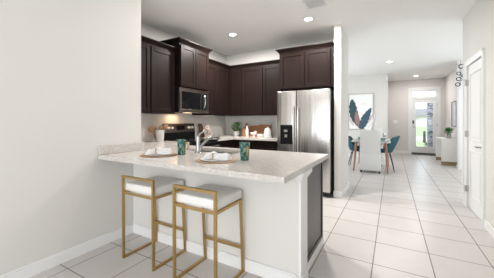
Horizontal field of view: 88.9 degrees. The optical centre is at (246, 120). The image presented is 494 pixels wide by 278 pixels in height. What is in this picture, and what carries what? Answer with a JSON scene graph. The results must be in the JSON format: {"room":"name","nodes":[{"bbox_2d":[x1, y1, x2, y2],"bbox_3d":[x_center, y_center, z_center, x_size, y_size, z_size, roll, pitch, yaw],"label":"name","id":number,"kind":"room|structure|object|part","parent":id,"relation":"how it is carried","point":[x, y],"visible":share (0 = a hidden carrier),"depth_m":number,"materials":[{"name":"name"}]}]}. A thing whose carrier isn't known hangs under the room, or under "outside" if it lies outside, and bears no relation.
{"room":"kitchen","nodes":[
{"label":"kitchen","id":0,"kind":"room"},
{"bbox_2d":[0,0,140,275],"bbox_3d":[-3.148,-0.162,0.559,0.945,2.830,6.030,0,0,30],"label":"wall","id":1,"kind":"structure","parent":0,"point":[70,70],"depth_m":2.24,"materials":[{"name":"paint"}]},
{"bbox_2d":[0,223,133,277],"bbox_3d":[-2.732,1.203,0.320,0.015,0.100,5.830,0,0,30],"label":"baseboard","id":2,"kind":"structure","parent":1,"relation":"attached to","point":[34,268],"depth_m":2.24,"materials":[{"name":"wood"}]},
{"bbox_2d":[98,142,143,154],"bbox_3d":[-1.341,0.291,2.730,0.020,0.095,0.525,0,0,30],"label":"backsplash","id":3,"kind":"structure","parent":1,"relation":"attached to","point":[125,147],"depth_m":2.68,"materials":[{"name":"stone"}]},
{"bbox_2d":[141,23,225,141],"bbox_3d":[-1.343,-0.162,4.764,0.120,2.830,3.320,0,0,30],"label":"wall","id":4,"kind":"structure","parent":0,"point":[217,124],"depth_m":4.63,"materials":[{"name":"paint"}]},
{"bbox_2d":[141,35,176,113],"bbox_3d":[-1.603,-0.670,3.804,0.384,1.103,1.115,0,0,30],"label":"upper cabinet","id":5,"kind":"object","parent":4,"relation":"attached to","point":[157,57],"visible":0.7,"depth_m":3.89,"materials":[{"name":"brown wood"}]},
{"bbox_3d":[-1.566,-0.629,3.575,0.020,0.996,0.455,0,0,30],"label":"door","id":6,"kind":"part","parent":5,"relation":"part of","materials":[{"name":"brown wood"}]},
{"bbox_3d":[-1.603,-1.190,3.804,0.384,0.065,1.115,0,0,30],"label":"crown molding","id":7,"kind":"part","parent":5,"relation":"part of","materials":[{"name":"brown wood"}]},
{"bbox_3d":[-1.325,-0.629,3.993,0.020,0.996,0.470,0,0,30],"label":"door","id":8,"kind":"part","parent":5,"relation":"part of","materials":[{"name":"brown wood"}]},
{"bbox_2d":[160,37,212,90],"bbox_3d":[-1.087,-0.972,4.597,0.489,0.800,0.875,0,0,30],"label":"upper cabinet","id":9,"kind":"object","parent":4,"relation":"attached to","point":[191,58],"visible":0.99,"depth_m":4.39,"materials":[{"name":"brown wood"}]},
{"bbox_3d":[-1.087,-1.332,4.597,0.489,0.080,0.875,0,0,30],"label":"crown molding","id":10,"kind":"part","parent":9,"relation":"part of","materials":[{"name":"brown wood"}]},
{"bbox_3d":[-1.012,-0.930,4.337,0.020,0.693,0.360,0,0,30],"label":"door","id":11,"kind":"part","parent":9,"relation":"part of","materials":[{"name":"brown wood"}]},
{"bbox_2d":[175,87,208,113],"bbox_3d":[-1.081,-0.355,4.593,0.503,0.420,0.759,0,0,30],"label":"microwave","id":12,"kind":"object","parent":9,"relation":"attached to","point":[187,100],"visible":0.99,"depth_m":4.42,"materials":[{"name":"silver metal"}]},
{"bbox_3d":[-0.826,-0.930,4.660,0.020,0.693,0.365,0,0,30],"label":"door","id":13,"kind":"part","parent":9,"relation":"part of","materials":[{"name":"brown wood"}]},
{"bbox_2d":[192,59,229,115],"bbox_3d":[-0.643,-0.670,5.473,0.384,1.103,1.185,0,0,30],"label":"upper cabinet","id":14,"kind":"object","parent":4,"relation":"attached to","point":[219,73],"visible":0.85,"depth_m":5.28,"materials":[{"name":"brown wood"}]},
{"bbox_3d":[-0.719,-0.629,5.046,0.020,0.996,0.340,0,0,30],"label":"door","id":15,"kind":"part","parent":14,"relation":"part of","materials":[{"name":"brown wood"}]},
{"bbox_3d":[-0.643,-1.190,5.473,0.384,0.065,1.185,0,0,30],"label":"crown molding","id":16,"kind":"part","parent":14,"relation":"part of","materials":[{"name":"brown wood"}]},
{"bbox_3d":[-0.527,-0.629,5.380,0.020,0.996,0.400,0,0,30],"label":"door","id":17,"kind":"part","parent":14,"relation":"part of","materials":[{"name":"brown wood"}]},
{"bbox_2d":[133,164,298,275],"bbox_3d":[-0.409,0.816,2.436,1.930,0.874,0.155,0,0,30],"label":"wall","id":18,"kind":"structure","parent":0,"point":[270,209],"depth_m":2.11,"materials":[{"name":"paint"}]},
{"bbox_2d":[133,223,296,277],"bbox_3d":[-0.452,1.203,2.363,1.900,0.100,0.015,0,0,30],"label":"baseboard","id":19,"kind":"structure","parent":18,"relation":"attached to","point":[253,267],"depth_m":2.21,"materials":[{"name":"wood"}]},
{"bbox_2d":[295,168,311,277],"bbox_3d":[0.440,0.816,1.945,0.062,0.874,0.240,0,0,30],"label":"trim","id":20,"kind":"structure","parent":18,"relation":"attached to","point":[302,178],"depth_m":1.91,"materials":[{"name":"wood"}]},
{"bbox_2d":[29,152,493,277],"bbox_3d":[1.858,1.303,3.229,7.600,0.100,16.050,0,0,30],"label":"floor","id":21,"kind":"structure","parent":0,"point":[411,221],"depth_m":2.66,"materials":[{"name":"tile"}]},
{"bbox_2d":[121,175,185,271],"bbox_3d":[-0.864,0.874,2.368,0.420,0.758,0.400,0,0,30],"label":"counter stool","id":22,"kind":"object","parent":21,"relation":"on","point":[154,186],"visible":0.91,"depth_m":2.28,"materials":[{"name":"gold metal"}]},
{"bbox_3d":[-1.131,0.871,2.306,0.020,0.745,0.025,0,0,30],"label":"leg","id":23,"kind":"part","parent":22,"relation":"part of","materials":[{"name":"gold metal"}]},
{"bbox_3d":[-0.959,0.505,2.204,0.420,0.020,0.020,0,0,30],"label":"rail","id":24,"kind":"part","parent":22,"relation":"part of","materials":[{"name":"gold metal"}]},
{"bbox_3d":[-0.873,0.651,2.353,0.420,0.020,0.355,0,0,30],"label":"seat frame","id":25,"kind":"part","parent":22,"relation":"part of","materials":[{"name":"gold metal"}]},
{"bbox_3d":[-0.784,0.871,2.106,0.020,0.745,0.025,0,0,30],"label":"leg","id":26,"kind":"part","parent":22,"relation":"part of","materials":[{"name":"gold metal"}]},
{"bbox_3d":[-0.862,0.603,2.372,0.396,0.075,0.353,0,0,30],"label":"seat","id":27,"kind":"part","parent":22,"relation":"part of","materials":[{"name":"white leather"}]},
{"bbox_3d":[-0.953,0.946,2.615,0.020,0.595,0.060,0,0,30],"label":"leg","id":28,"kind":"part","parent":22,"relation":"part of","materials":[{"name":"gold metal"}]},
{"bbox_3d":[-0.606,0.946,2.416,0.020,0.595,0.060,0,0,30],"label":"leg","id":29,"kind":"part","parent":22,"relation":"part of","materials":[{"name":"gold metal"}]},
{"bbox_2d":[162,123,219,146],"bbox_3d":[-0.971,0.650,4.531,0.717,1.205,0.759,0,0,30],"label":"range","id":30,"kind":"object","parent":21,"relation":"on","point":[186,131],"visible":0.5,"depth_m":4.59,"materials":[{"name":"black metal"}]},
{"bbox_3d":[-1.250,0.126,4.691,0.075,0.155,0.759,0,0,30],"label":"control panel","id":31,"kind":"part","parent":30,"relation":"part of","materials":[{"name":"metal"}]},
{"bbox_3d":[-1.250,0.276,4.691,0.075,0.145,0.751,0,0,30],"label":"panel","id":32,"kind":"part","parent":30,"relation":"part of","materials":[{"name":"black"}]},
{"bbox_2d":[166,138,217,142],"bbox_3d":[-0.964,0.341,4.526,0.585,0.014,0.759,0,0,30],"label":"cooktop","id":33,"kind":"object","parent":30,"relation":"in","point":[191,140],"depth_m":4.50,"materials":[{"name":"black glass"}]},
{"bbox_3d":[-0.727,0.703,4.390,0.040,0.620,0.749,0,0,30],"label":"oven door","id":34,"kind":"part","parent":30,"relation":"part of","materials":[{"name":"silver glass"}]},
{"bbox_2d":[172,184,244,277],"bbox_3d":[-0.301,0.874,2.033,0.420,0.758,0.400,0,0,30],"label":"counter stool","id":35,"kind":"object","parent":21,"relation":"on","point":[208,196],"visible":1,"depth_m":1.96,"materials":[{"name":"gold metal"}]},
{"bbox_3d":[-0.568,0.871,1.970,0.020,0.745,0.025,0,0,30],"label":"leg","id":36,"kind":"part","parent":35,"relation":"part of","materials":[{"name":"gold metal"}]},
{"bbox_3d":[-0.396,0.505,1.868,0.420,0.020,0.020,0,0,30],"label":"rail","id":37,"kind":"part","parent":35,"relation":"part of","materials":[{"name":"gold metal"}]},
{"bbox_3d":[-0.390,0.946,2.280,0.020,0.595,0.060,0,0,30],"label":"leg","id":38,"kind":"part","parent":35,"relation":"part of","materials":[{"name":"gold metal"}]},
{"bbox_3d":[-0.310,0.651,2.018,0.420,0.020,0.355,0,0,30],"label":"seat frame","id":39,"kind":"part","parent":35,"relation":"part of","materials":[{"name":"gold metal"}]},
{"bbox_3d":[-0.299,0.603,2.036,0.396,0.075,0.353,0,0,30],"label":"seat","id":40,"kind":"part","parent":35,"relation":"part of","materials":[{"name":"white leather"}]},
{"bbox_3d":[-0.221,0.871,1.771,0.020,0.745,0.025,0,0,30],"label":"leg","id":41,"kind":"part","parent":35,"relation":"part of","materials":[{"name":"gold metal"}]},
{"bbox_3d":[-0.043,0.946,2.081,0.020,0.595,0.060,0,0,30],"label":"leg","id":42,"kind":"part","parent":35,"relation":"part of","materials":[{"name":"gold metal"}]},
{"bbox_2d":[217,140,232,147],"bbox_3d":[-0.689,0.817,5.147,0.629,0.873,0.565,0,0,30],"label":"base cabinet","id":43,"kind":"object","parent":21,"relation":"on","point":[226,143],"visible":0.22,"depth_m":5.02,"materials":[{"name":"brown wood"}]},
{"bbox_2d":[233,139,276,150],"bbox_3d":[0.048,0.817,5.397,1.620,0.873,0.634,0,0,30],"label":"base cabinet","id":44,"kind":"object","parent":21,"relation":"on","point":[254,144],"visible":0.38,"depth_m":4.93,"materials":[{"name":"brown wood"}]},
{"bbox_2d":[200,135,276,140],"bbox_3d":[-0.096,0.359,5.160,1.644,0.040,1.189,0,0,30],"label":"countertop","id":45,"kind":"structure","parent":44,"relation":"on","point":[223,137],"depth_m":5.08,"materials":[{"name":"stone"}]},
{"bbox_2d":[198,124,204,137],"bbox_3d":[-0.940,0.196,5.205,0.092,0.286,0.115,0,0,30],"label":"serving board","id":46,"kind":"object","parent":45,"relation":"on","point":[200,126],"visible":0.85,"depth_m":5.19,"materials":[{"name":"brown wood"}]},
{"bbox_2d":[204,124,211,137],"bbox_3d":[-0.766,0.201,5.112,0.152,0.268,0.195,0,0,30],"label":"ornament","id":47,"kind":"object","parent":45,"relation":"on","point":[208,128],"visible":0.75,"depth_m":5.09,"materials":[{"name":"beige ceramic"}]},
{"bbox_2d":[230,122,241,135],"bbox_3d":[-0.236,0.178,5.710,0.324,0.322,0.294,0,0,30],"label":"potted plant","id":48,"kind":"object","parent":45,"relation":"on","point":[237,129],"visible":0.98,"depth_m":5.66,"materials":[{"name":"green plant"}]},
{"bbox_2d":[242,123,248,135],"bbox_3d":[-0.031,0.191,5.626,0.155,0.296,0.062,0,0,30],"label":"paddle board","id":49,"kind":"object","parent":45,"relation":"on","point":[244,127],"visible":0.71,"depth_m":5.63,"materials":[{"name":"brown wood"}]},
{"bbox_2d":[245,126,248,136],"bbox_3d":[0.003,0.225,5.490,0.074,0.228,0.074,0,0,30],"label":"ceramic bottle","id":50,"kind":"object","parent":45,"relation":"on","point":[247,129],"visible":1,"depth_m":5.47,"materials":[{"name":"grey"}]},
{"bbox_2d":[249,125,271,136],"bbox_3d":[0.282,0.208,5.503,0.540,0.261,0.060,0,0,30],"label":"cutting board","id":51,"kind":"object","parent":45,"relation":"on","point":[260,129],"visible":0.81,"depth_m":5.51,"materials":[{"name":"brown wood"}]},
{"bbox_2d":[263,126,271,137],"bbox_3d":[0.425,0.226,5.201,0.188,0.227,0.188,0,0,30],"label":"canister","id":52,"kind":"object","parent":45,"relation":"on","point":[267,132],"visible":0.99,"depth_m":5.14,"materials":[{"name":"grey ceramic"}]},
{"bbox_3d":[-0.066,0.475,5.109,0.490,0.155,0.020,0,0,30],"label":"drawer","id":53,"kind":"part","parent":44,"relation":"part of","materials":[{"name":"brown wood"}]},
{"bbox_3d":[0.370,0.475,4.858,0.495,0.155,0.020,0,0,30],"label":"drawer","id":54,"kind":"part","parent":44,"relation":"part of","materials":[{"name":"brown wood"}]},
{"bbox_2d":[277,89,333,195],"bbox_3d":[1.118,0.363,4.612,0.927,1.780,0.850,0,0,30],"label":"refrigerator","id":55,"kind":"object","parent":21,"relation":"on","point":[305,118],"visible":0.66,"depth_m":4.26,"materials":[{"name":"grey"}]},
{"bbox_3d":[0.708,0.321,4.474,0.354,1.695,0.062,0,0,30],"label":"freezer door","id":56,"kind":"part","parent":55,"relation":"part of","materials":[{"name":"silver metal"}]},
{"bbox_3d":[0.802,0.226,4.348,0.029,0.980,0.077,0,0,30],"label":"handle","id":57,"kind":"part","parent":55,"relation":"part of","materials":[{"name":"silver metal"}]},
{"bbox_3d":[0.868,0.226,4.310,0.029,0.980,0.077,0,0,30],"label":"handle","id":58,"kind":"part","parent":55,"relation":"part of","materials":[{"name":"silver metal"}]},
{"bbox_3d":[1.113,0.321,4.241,0.565,1.695,0.062,0,0,30],"label":"door","id":59,"kind":"part","parent":55,"relation":"part of","materials":[{"name":"silver metal"}]},
{"bbox_2d":[307,162,323,267],"bbox_3d":[0.289,0.817,2.499,0.779,0.873,0.640,0,0,30],"label":"base cabinet","id":60,"kind":"object","parent":21,"relation":"on","point":[315,240],"visible":0.2,"depth_m":2.33,"materials":[{"name":"brown wood"}]},
{"bbox_3d":[0.617,1.223,2.316,0.028,0.060,0.630,0,0,30],"label":"shoe molding","id":61,"kind":"part","parent":60,"relation":"part of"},
{"bbox_2d":[348,136,359,165],"bbox_3d":[2.931,0.811,6.816,0.602,0.888,0.694,0,0,30],"label":"shell chair","id":62,"kind":"object","parent":21,"relation":"on","point":[351,145],"visible":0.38,"depth_m":6.73,"materials":[{"name":"teal fabric"}]},
{"bbox_2d":[359,130,380,173],"bbox_3d":[3.053,0.738,6.233,0.469,1.030,0.380,0,0,30],"label":"slipcovered chair","id":63,"kind":"object","parent":21,"relation":"on","point":[370,151],"visible":1,"depth_m":6.06,"materials":[{"name":"white fabric"}]},
{"bbox_3d":[2.983,0.503,6.111,0.450,0.560,0.100,0,0,30],"label":"backrest","id":64,"kind":"part","parent":63,"relation":"part of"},
{"bbox_2d":[352,138,390,173],"bbox_3d":[3.322,0.877,6.707,0.880,0.758,1.253,0,0,30],"label":"dining table","id":65,"kind":"object","parent":21,"relation":"on","point":[384,143],"visible":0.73,"depth_m":6.36,"materials":[{"name":"brown wood"}]},
{"bbox_3d":[2.755,0.891,6.417,0.193,0.730,0.062,0,0,-45],"label":"leg","id":66,"kind":"part","parent":65,"relation":"part of","materials":[{"name":"brown wood"}]},
{"bbox_2d":[370,115,376,129],"bbox_3d":[3.278,0.166,6.559,0.200,0.665,0.190,0,0,30],"label":"sculptural vase","id":67,"kind":"object","parent":65,"relation":"on","point":[373,124],"visible":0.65,"depth_m":6.50,"materials":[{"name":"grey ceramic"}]},
{"bbox_3d":[3.357,0.891,6.070,0.062,0.730,0.193,0,0,15],"label":"leg","id":68,"kind":"part","parent":65,"relation":"part of","materials":[{"name":"brown wood"}]},
{"bbox_2d":[365,129,382,165],"bbox_3d":[3.619,0.738,7.216,0.469,1.030,0.380,0,0,30],"label":"slipcovered chair","id":69,"kind":"object","parent":21,"relation":"on","point":[381,147],"visible":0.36,"depth_m":7.17,"materials":[{"name":"white fabric"}]},
{"bbox_3d":[3.689,0.503,7.338,0.450,0.560,0.100,0,0,30],"label":"backrest","id":70,"kind":"part","parent":69,"relation":"part of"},
{"bbox_2d":[381,136,399,171],"bbox_3d":[3.571,0.811,6.448,0.602,0.888,0.694,0,0,30],"label":"shell chair","id":71,"kind":"object","parent":21,"relation":"on","point":[390,146],"visible":0.65,"depth_m":6.25,"materials":[{"name":"teal"}]},
{"bbox_2d":[411,153,435,155],"bbox_3d":[6.588,1.246,9.344,0.820,0.014,0.330,0,0,30],"label":"doormat","id":72,"kind":"object","parent":21,"relation":"on","point":[411,153],"visible":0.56,"depth_m":9.32,"materials":[{"name":"grey"}]},
{"bbox_2d":[436,137,456,165],"bbox_3d":[6.005,0.883,7.563,0.415,0.740,1.100,0,0,30],"label":"console table","id":73,"kind":"object","parent":21,"relation":"on","point":[446,148],"visible":0.77,"depth_m":7.13,"materials":[{"name":"white wood"}]},
{"bbox_3d":[6.264,0.858,8.014,0.415,0.590,0.060,0,0,30],"label":"panel","id":74,"kind":"part","parent":73,"relation":"part of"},
{"bbox_2d":[443,127,454,137],"bbox_3d":[6.011,0.344,7.498,0.291,0.338,0.249,0,0,-17],"label":"plant","id":75,"kind":"object","parent":73,"relation":"on","point":[449,128],"visible":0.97,"depth_m":7.48,"materials":[{"name":"green plant"}]},
{"bbox_3d":[5.745,0.858,7.112,0.415,0.590,0.060,0,0,30],"label":"panel","id":76,"kind":"part","parent":73,"relation":"part of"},
{"bbox_3d":[-1.290,0.816,3.407,1.324,0.873,0.640,0,0,30],"label":"base cabinet","id":77,"kind":"object","parent":21,"relation":"on","visible":0},
{"bbox_2d":[98,141,328,183],"bbox_3d":[-0.633,0.311,2.951,2.917,0.135,1.625,0,0,30],"label":"countertop","id":78,"kind":"structure","parent":77,"relation":"on","point":[282,167],"depth_m":2.22,"materials":[{"name":"stone"}]},
{"bbox_2d":[140,153,176,157],"bbox_3d":[-0.873,0.335,2.504,0.352,0.008,0.352,0,0,30],"label":"charger","id":79,"kind":"object","parent":78,"relation":"on","point":[173,154],"visible":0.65,"depth_m":2.39,"materials":[{"name":"wicker"}]},
{"bbox_2d":[148,153,172,155],"bbox_3d":[-0.873,0.328,2.504,0.272,0.009,0.272,0,0,30],"label":"dinner plate","id":80,"kind":"object","parent":79,"relation":"on","point":[172,153],"visible":0.51,"depth_m":2.46,"materials":[{"name":"grey ceramic"}]},
{"bbox_2d":[144,147,172,154],"bbox_3d":[-0.873,0.293,2.504,0.260,0.074,0.132,0,0,-13],"label":"napkin","id":81,"kind":"object","parent":80,"relation":"on","point":[156,150],"visible":0.99,"depth_m":2.48,"materials":[{"name":"white fabric"}]},
{"bbox_2d":[155,130,164,141],"bbox_3d":[-1.415,0.241,4.097,0.148,0.195,0.148,0,0,30],"label":"utensil crock","id":82,"kind":"object","parent":78,"relation":"on","point":[159,134],"visible":0.96,"depth_m":4.04,"materials":[{"name":"grey ceramic"}]},
{"bbox_2d":[148,127,155,139],"bbox_3d":[-1.540,0.217,4.126,0.160,0.252,0.028,0,0,-23],"label":"wooden spoon","id":83,"kind":"object","parent":82,"relation":"in","point":[150,129],"visible":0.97,"depth_m":4.12,"materials":[{"name":"brown wood"}]},
{"bbox_2d":[177,139,188,154],"bbox_3d":[-0.648,0.263,2.548,0.130,0.153,0.094,0,0,30],"label":"mug","id":84,"kind":"object","parent":78,"relation":"on","point":[181,143],"visible":1,"depth_m":2.52,"materials":[{"name":"teal ceramic"}]},
{"bbox_2d":[195,129,220,152],"bbox_3d":[-0.425,0.216,2.757,0.322,0.247,0.072,0,0,-41],"label":"faucet","id":85,"kind":"object","parent":78,"relation":"on","point":[199,146],"visible":0.98,"depth_m":2.69,"materials":[{"name":"silver metal"}]},
{"bbox_3d":[-0.424,0.231,2.752,0.258,0.159,0.042,0,0,-42],"label":"spout","id":86,"kind":"part","parent":85,"relation":"part of","materials":[{"name":"silver metal"}]},
{"bbox_2d":[196,158,236,163],"bbox_3d":[-0.261,0.335,2.163,0.352,0.008,0.352,0,0,30],"label":"charger","id":87,"kind":"object","parent":78,"relation":"on","point":[233,159],"visible":0.59,"depth_m":2.07,"materials":[{"name":"wicker"}]},
{"bbox_2d":[203,159,231,161],"bbox_3d":[-0.261,0.328,2.163,0.272,0.009,0.272,0,0,30],"label":"dinner plate","id":88,"kind":"object","parent":87,"relation":"on","point":[212,160],"visible":0.48,"depth_m":2.09,"materials":[{"name":"grey ceramic"}]},
{"bbox_2d":[200,151,231,159],"bbox_3d":[-0.261,0.294,2.163,0.260,0.071,0.132,0,0,4],"label":"napkin","id":89,"kind":"object","parent":88,"relation":"on","point":[211,155],"visible":0.99,"depth_m":2.13,"materials":[{"name":"white fabric"}]},
{"bbox_2d":[201,150,234,153],"bbox_3d":[-0.365,0.476,2.915,0.730,0.193,0.400,0,0,30],"label":"sink","id":90,"kind":"object","parent":78,"relation":"in","point":[202,150],"visible":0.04,"depth_m":3.12,"materials":[{"name":"metal"}]},
{"bbox_2d":[239,142,249,160],"bbox_3d":[-0.014,0.263,2.185,0.114,0.153,0.107,0,0,30],"label":"tumbler","id":91,"kind":"object","parent":78,"relation":"on","point":[244,146],"visible":0.98,"depth_m":2.16,"materials":[{"name":"teal ceramic"}]},
{"bbox_2d":[226,39,333,136],"bbox_3d":[0.661,-0.162,5.469,2.650,2.830,0.100,0,0,30],"label":"wall","id":92,"kind":"structure","parent":0,"point":[267,54],"depth_m":5.69,"materials":[{"name":"paint"}]},
{"bbox_2d":[230,64,241,115],"bbox_3d":[-0.184,-0.670,5.673,0.318,1.103,0.380,0,0,30],"label":"upper cabinet","id":93,"kind":"object","parent":92,"relation":"attached to","point":[235,70],"visible":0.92,"depth_m":5.53,"materials":[{"name":"brown wood"}]},
{"bbox_3d":[-0.184,-1.190,5.673,0.318,0.065,0.380,0,0,30],"label":"crown molding","id":94,"kind":"part","parent":93,"relation":"part of","materials":[{"name":"brown wood"}]},
{"bbox_2d":[241,59,281,115],"bbox_3d":[0.391,-0.670,5.342,1.006,1.103,0.380,0,0,30],"label":"upper cabinet","id":95,"kind":"object","parent":92,"relation":"attached to","point":[260,80],"visible":0.7,"depth_m":5.23,"materials":[{"name":"brown wood"}]},
{"bbox_3d":[0.106,-0.629,5.338,0.490,0.996,0.020,0,0,30],"label":"door","id":96,"kind":"part","parent":95,"relation":"part of","materials":[{"name":"brown wood"}]},
{"bbox_3d":[0.391,-1.190,5.342,1.006,0.065,0.380,0,0,30],"label":"crown molding","id":97,"kind":"part","parent":95,"relation":"part of","materials":[{"name":"brown wood"}]},
{"bbox_3d":[0.538,-0.629,5.090,0.475,0.996,0.020,0,0,30],"label":"door","id":98,"kind":"part","parent":95,"relation":"part of","materials":[{"name":"brown wood"}]},
{"bbox_2d":[275,41,333,90],"bbox_3d":[1.147,-0.940,4.696,1.015,0.735,0.745,0,0,30],"label":"upper cabinet","id":99,"kind":"object","parent":92,"relation":"attached to","point":[306,67],"visible":0.95,"depth_m":4.38,"materials":[{"name":"brown wood"}]},
{"bbox_3d":[0.807,-0.900,4.520,0.460,0.633,0.020,0,0,30],"label":"door","id":100,"kind":"part","parent":99,"relation":"part of","materials":[{"name":"brown wood"}]},
{"bbox_3d":[1.147,-1.270,4.696,1.015,0.075,0.745,0,0,30],"label":"crown molding","id":101,"kind":"part","parent":99,"relation":"part of","materials":[{"name":"brown wood"}]},
{"bbox_3d":[1.201,-0.900,4.293,0.430,0.633,0.020,0,0,30],"label":"door","id":102,"kind":"part","parent":99,"relation":"part of","materials":[{"name":"brown wood"}]},
{"bbox_2d":[141,0,475,81],"bbox_3d":[1.858,-1.652,3.229,7.600,0.150,16.050,0,0,30],"label":"ceiling","id":103,"kind":"structure","parent":0,"point":[423,39],"depth_m":4.25,"materials":[{"name":"paint"}]},
{"bbox_2d":[302,17,314,21],"bbox_3d":[0.949,-1.573,3.896,0.188,0.005,0.188,0,0,30],"label":"recessed light","id":104,"kind":"object","parent":103,"relation":"in","point":[306,19],"visible":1,"depth_m":3.90,"materials":[{"name":"white"}]},
{"bbox_2d":[302,0,326,9],"bbox_3d":[0.904,-1.569,3.356,0.260,0.014,0.280,0,0,30],"label":"ceiling vent","id":105,"kind":"object","parent":103,"relation":"in","point":[310,4],"visible":1,"depth_m":3.36,"materials":[{"name":"grey"}]},
{"bbox_2d":[334,24,347,191],"bbox_3d":[1.685,-0.162,4.482,0.110,2.830,0.790,0,0,30],"label":"wall","id":106,"kind":"structure","parent":0,"point":[340,37],"depth_m":4.16,"materials":[{"name":"paint"}]},
{"bbox_2d":[333,182,348,197],"bbox_3d":[1.687,1.203,4.481,0.135,0.100,0.820,0,0,30],"label":"baseboard","id":107,"kind":"structure","parent":106,"relation":"attached to","point":[338,194],"depth_m":4.15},
{"bbox_2d":[348,74,387,154],"bbox_3d":[3.304,-0.162,9.261,3.250,2.830,0.150,0,0,30],"label":"wall","id":108,"kind":"structure","parent":0,"point":[377,84],"depth_m":8.55,"materials":[{"name":"paint"}]},
{"bbox_2d":[348,93,372,129],"bbox_3d":[3.958,-0.327,8.777,0.797,1.250,0.034,0,0,30],"label":"framed print","id":109,"kind":"object","parent":108,"relation":"attached to","point":[360,106],"visible":0.98,"depth_m":8.78,"materials":[{"name":"beige"}]},
{"bbox_2d":[388,78,443,150],"bbox_3d":[6.481,-0.162,9.740,2.080,2.830,0.150,0,0,30],"label":"wall","id":110,"kind":"structure","parent":0,"point":[397,90],"depth_m":9.88,"materials":[{"name":"paint"}]},
{"bbox_2d":[412,99,436,154],"bbox_3d":[6.716,0.218,9.556,0.802,2.070,0.136,0,0,30],"label":"door","id":111,"kind":"structure","parent":110,"relation":"in","point":[415,149],"depth_m":9.54,"materials":[{"name":"paint"}]},
{"bbox_2d":[408,86,440,152],"bbox_3d":[6.712,-0.012,9.559,1.040,2.530,0.135,0,0,30],"label":"trim","id":112,"kind":"structure","parent":110,"relation":"attached to","point":[438,88],"depth_m":9.62,"materials":[{"name":"wood"}]},
{"bbox_2d":[412,90,436,97],"bbox_3d":[6.718,-1.024,9.570,0.790,0.285,0.040,0,0,30],"label":"window","id":113,"kind":"structure","parent":110,"relation":"in","point":[418,90],"depth_m":9.53,"materials":[{"name":"clear glass"}]},
{"bbox_2d":[444,68,456,138],"bbox_3d":[6.537,-0.162,7.891,0.140,2.830,3.000,0,0,30],"label":"wall","id":114,"kind":"structure","parent":0,"point":[450,90],"depth_m":8.39,"materials":[{"name":"paint"}]},
{"bbox_2d":[393,150,462,169],"bbox_3d":[6.346,1.203,7.817,1.754,0.100,4.589,0,0,0],"label":"baseboard","id":115,"kind":"structure","parent":114,"relation":"attached to","point":[394,151],"depth_m":9.83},
{"bbox_2d":[451,101,455,126],"bbox_3d":[6.373,-0.212,7.766,0.017,0.790,0.620,0,0,30],"label":"wall mirror","id":116,"kind":"object","parent":114,"relation":"attached to","point":[453,104],"visible":1,"depth_m":7.80,"materials":[{"name":"grey mirror"}]},
{"bbox_2d":[452,102,454,125],"bbox_3d":[6.377,-0.212,7.764,0.009,0.730,0.560,0,0,30],"label":"mirror glass","id":117,"kind":"object","parent":116,"relation":"attached to","point":[453,103],"depth_m":7.80,"materials":[{"name":"white"}]},
{"bbox_2d":[457,60,462,165],"bbox_3d":[6.406,-0.162,6.121,2.000,2.830,0.200,0,0,30],"label":"wall","id":118,"kind":"structure","parent":0,"point":[459,88],"depth_m":6.53,"materials":[{"name":"paint"}]},
{"bbox_2d":[455,60,462,86],"bbox_3d":[5.497,-1.234,6.501,0.207,0.686,0.023,0,0,30],"label":"wall ornament","id":119,"kind":"object","parent":118,"relation":"attached to","point":[460,65],"visible":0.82,"depth_m":6.50,"materials":[{"name":"grey"}]},
{"bbox_2d":[463,0,493,226],"bbox_3d":[1.124,-0.162,-0.082,0.120,2.830,9.180,0,0,30],"label":"wall","id":120,"kind":"structure","parent":0,"point":[478,23],"depth_m":2.94,"materials":[{"name":"paint"}]},
{"bbox_2d":[460,58,480,219],"bbox_3d":[3.030,0.226,3.385,0.128,2.039,0.774,0,0,30],"label":"door","id":121,"kind":"structure","parent":120,"relation":"in","point":[473,188],"depth_m":3.38,"materials":[{"name":"paint"}]},
{"bbox_3d":[3.042,0.193,3.358,0.011,1.720,0.525,0,0,30],"label":"panel moulding","id":122,"kind":"part","parent":121,"relation":"part of","materials":[{"name":"paint"}]},
{"bbox_2d":[464,48,484,226],"bbox_3d":[3.026,0.193,3.367,0.024,2.120,0.885,0,0,30],"label":"trim","id":123,"kind":"structure","parent":120,"relation":"attached to","point":[481,53],"depth_m":3.04,"materials":[{"name":"wood"}]},
{"bbox_2d":[461,195,493,237],"bbox_3d":[1.146,1.203,-0.028,0.135,0.100,9.095,0,0,30],"label":"baseboard","id":124,"kind":"structure","parent":120,"relation":"attached to","point":[487,225],"depth_m":2.83,"materials":[{"name":"wood"}]},
{"bbox_3d":[8.291,1.393,10.199,11.800,0.160,2.450,0,0,30],"label":"pavement","id":125,"kind":"object","parent":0,"visible":0},
{"bbox_2d":[426,91,434,146],"bbox_3d":[7.909,-0.142,10.678,0.500,2.910,0.460,0,0,30],"label":"porch column","id":126,"kind":"structure","parent":125,"relation":"on","point":[428,93],"depth_m":10.57,"materials":[{"name":"stone"}]},
{"label":"outside","id":127,"kind":"structure","parent":0,"visible":0},
{"bbox_2d":[416,126,426,146],"bbox_3d":[40.619,1.443,65.580,85.000,0.060,125.800,0,0,30],"label":"lawn","id":128,"kind":"structure","parent":127,"point":[419,129],"depth_m":28.49,"materials":[{"name":"plant"}]},
{"bbox_2d":[416,109,426,125],"bbox_3d":[48.827,-0.967,68.818,17.200,4.760,9.400,0,0,30],"label":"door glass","id":129,"kind":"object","parent":128,"relation":"on","point":[421,114],"visible":0.12,"depth_m":66.21,"materials":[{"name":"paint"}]},
{"bbox_3d":[46.807,0.278,65.308,3.200,2.250,0.100,0,0,30],"label":"garage door","id":130,"kind":"part","parent":129,"relation":"part of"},
{"bbox_2d":[423,131,425,142],"bbox_3d":[11.561,1.023,16.422,0.180,0.780,0.180,0,0,30],"label":"post","id":131,"kind":"object","parent":128,"relation":"on","point":[424,132],"visible":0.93,"depth_m":16.36,"materials":[{"name":"grey"}]},
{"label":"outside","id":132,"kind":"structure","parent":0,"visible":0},
{"bbox_2d":[416,137,426,140],"bbox_3d":[14.386,1.403,19.989,85.000,0.020,5.000,0,0,30],"label":"street","id":133,"kind":"structure","parent":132,"point":[417,138],"depth_m":20.06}
]}

